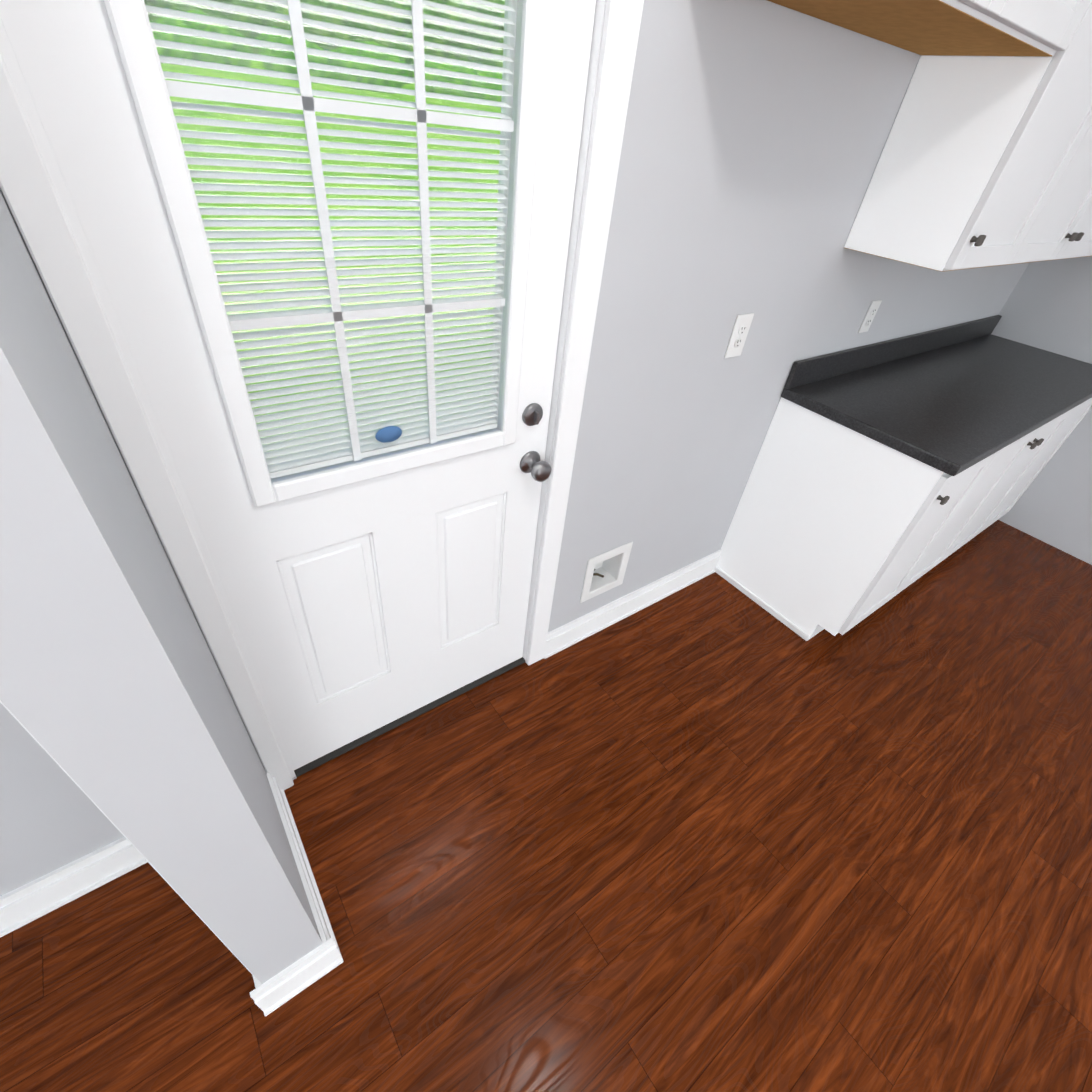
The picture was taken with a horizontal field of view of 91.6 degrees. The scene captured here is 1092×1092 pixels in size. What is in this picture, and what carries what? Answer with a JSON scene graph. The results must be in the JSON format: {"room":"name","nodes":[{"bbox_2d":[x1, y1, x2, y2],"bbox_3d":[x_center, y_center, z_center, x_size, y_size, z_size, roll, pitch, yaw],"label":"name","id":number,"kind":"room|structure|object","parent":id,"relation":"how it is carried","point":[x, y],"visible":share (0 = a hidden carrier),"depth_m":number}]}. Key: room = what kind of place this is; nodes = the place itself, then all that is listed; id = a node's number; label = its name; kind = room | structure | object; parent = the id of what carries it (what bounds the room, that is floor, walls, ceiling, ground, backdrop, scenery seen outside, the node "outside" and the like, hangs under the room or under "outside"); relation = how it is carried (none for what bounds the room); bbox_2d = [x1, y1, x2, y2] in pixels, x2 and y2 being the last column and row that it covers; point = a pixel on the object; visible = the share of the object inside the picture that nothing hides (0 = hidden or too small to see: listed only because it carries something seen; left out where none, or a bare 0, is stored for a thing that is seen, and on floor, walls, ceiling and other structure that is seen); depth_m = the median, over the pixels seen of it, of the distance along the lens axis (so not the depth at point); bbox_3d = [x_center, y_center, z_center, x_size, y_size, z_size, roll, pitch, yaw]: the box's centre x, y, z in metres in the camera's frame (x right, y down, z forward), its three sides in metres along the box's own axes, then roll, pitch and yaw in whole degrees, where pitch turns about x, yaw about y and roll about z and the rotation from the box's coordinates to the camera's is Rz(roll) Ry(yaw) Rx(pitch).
{"room":"kitchen","nodes":[
{"label":"kitchen","id":0,"kind":"room"},
{"bbox_2d":[0,190,322,984],"bbox_3d":[-0.603,0.064,0.727,0.128,2.091,0.487,-21,47,-30],"label":"wall","id":1,"kind":"structure","parent":0,"point":[116,702],"depth_m":0.58},
{"bbox_2d":[250,967,295,1015],"bbox_3d":[-0.741,0.858,1.298,0.042,0.121,0.485,-21,47,-30],"label":"baseboard","id":2,"kind":"structure","parent":1,"relation":"attached to","point":[276,991],"depth_m":1.16},
{"bbox_2d":[265,770,343,980],"bbox_3d":[-0.642,0.811,1.371,0.042,0.121,0.509,-21,47,-30],"label":"baseboard","id":3,"kind":"structure","parent":1,"relation":"attached to","point":[327,956],"depth_m":1.29},
{"bbox_2d":[0,0,1028,895],"bbox_3d":[-0.292,-0.449,1.130,6.773,2.440,0.200,-21,47,-30],"label":"wall","id":4,"kind":"structure","parent":0,"point":[756,132],"depth_m":1.43},
{"bbox_2d":[0,837,146,936],"bbox_3d":[-1.970,1.124,0.773,2.681,0.121,0.023,-21,47,-30],"label":"baseboard","id":5,"kind":"structure","parent":4,"relation":"attached to","point":[62,885],"depth_m":1.28},
{"bbox_2d":[0,0,595,769],"bbox_3d":[-0.319,-0.229,1.161,0.836,2.023,0.133,-21,47,-30],"label":"door","id":6,"kind":"structure","parent":4,"relation":"in","point":[372,576],"depth_m":0.99},
{"bbox_2d":[0,0,643,789],"bbox_3d":[-0.362,-0.309,1.203,0.966,2.117,0.249,-21,47,-30],"label":"door frame","id":7,"kind":"structure","parent":4,"relation":"attached to","point":[38,198],"depth_m":0.98},
{"bbox_2d":[580,541,632,602],"bbox_3d":[0.198,0.073,2.003,0.215,0.215,0.095,-21,47,-30],"label":"box","id":8,"kind":"object","parent":4,"relation":"in","point":[605,571],"visible":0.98,"depth_m":2.01},
{"bbox_2d":[544,549,720,658],"bbox_3d":[0.406,0.224,2.260,1.020,0.121,0.022,-21,47,-30],"label":"baseboard","id":9,"kind":"structure","parent":4,"relation":"attached to","point":[563,637],"depth_m":2.21},
{"bbox_2d":[724,313,753,357],"bbox_3d":[0.597,-0.647,1.639,0.080,0.130,0.010,-21,47,-30],"label":"outlet","id":10,"kind":"object","parent":4,"relation":"attached to","point":[742,324],"visible":1,"depth_m":1.63},
{"bbox_2d":[858,300,881,332],"bbox_3d":[1.258,-0.888,2.061,0.074,0.118,0.010,-21,47,-30],"label":"outlet","id":11,"kind":"object","parent":4,"relation":"attached to","point":[869,316],"visible":1,"depth_m":2.05},
{"bbox_2d":[784,315,1001,386],"bbox_3d":[1.687,-0.923,2.438,1.960,0.098,0.020,-21,47,-30],"label":"backsplash","id":12,"kind":"structure","parent":4,"relation":"attached to","point":[809,370],"depth_m":2.27},
{"bbox_2d":[767,0,1091,56],"bbox_3d":[0.742,-1.196,0.973,0.938,0.331,0.354,-21,47,-30],"label":"upper cabinet","id":13,"kind":"object","parent":4,"relation":"attached to","point":[989,27],"visible":1,"depth_m":1.11},
{"bbox_2d":[844,1,1091,271],"bbox_3d":[1.298,-1.250,1.491,0.515,0.787,0.327,-21,47,-30],"label":"upper cabinet","id":14,"kind":"object","parent":4,"relation":"attached to","point":[984,161],"depth_m":1.45},
{"bbox_2d":[1024,153,1091,262],"bbox_3d":[1.826,-1.449,1.821,1.027,0.787,0.327,-21,47,-30],"label":"upper cabinet","id":15,"kind":"object","parent":4,"relation":"attached to","point":[1067,234],"depth_m":1.84},
{"bbox_2d":[0,520,1091,1091],"bbox_3d":[1.470,2.339,0.001,7.173,0.100,6.694,-21,47,-30],"label":"floor","id":16,"kind":"structure","parent":0,"point":[714,832],"depth_m":1.47},
{"bbox_2d":[714,394,1009,640],"bbox_3d":[1.237,-0.136,2.233,0.522,0.875,0.617,-21,47,-30],"label":"base cabinet","id":17,"kind":"object","parent":16,"relation":"on","point":[883,473],"depth_m":2.04},
{"bbox_2d":[781,335,1091,478],"bbox_3d":[1.858,-0.701,2.299,1.960,0.039,0.632,-21,47,-30],"label":"countertop","id":18,"kind":"structure","parent":17,"relation":"on","point":[950,409],"depth_m":2.05},
{"bbox_2d":[910,403,1085,584],"bbox_3d":[1.768,-0.337,2.565,1.027,0.875,0.617,-21,47,-30],"label":"door","id":19,"kind":"structure","parent":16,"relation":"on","point":[1026,454],"depth_m":2.43},
{"bbox_2d":[990,399,1091,524],"bbox_3d":[2.343,-0.555,2.925,0.633,0.875,0.617,-21,47,-30],"label":"base cabinet","id":20,"kind":"object","parent":16,"relation":"on","point":[1065,434],"depth_m":2.76},
{"bbox_2d":[991,256,1091,564],"bbox_3d":[4.411,0.292,0.966,0.200,2.440,6.694,-21,47,-30],"label":"wall","id":21,"kind":"structure","parent":0,"point":[1047,306],"depth_m":2.83},
{"label":"outside","id":22,"kind":"structure","parent":0,"visible":0},
{"bbox_2d":[144,0,504,458],"bbox_3d":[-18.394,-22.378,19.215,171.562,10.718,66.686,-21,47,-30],"label":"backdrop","id":23,"kind":"structure","parent":22,"point":[259,50],"depth_m":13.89}
]}

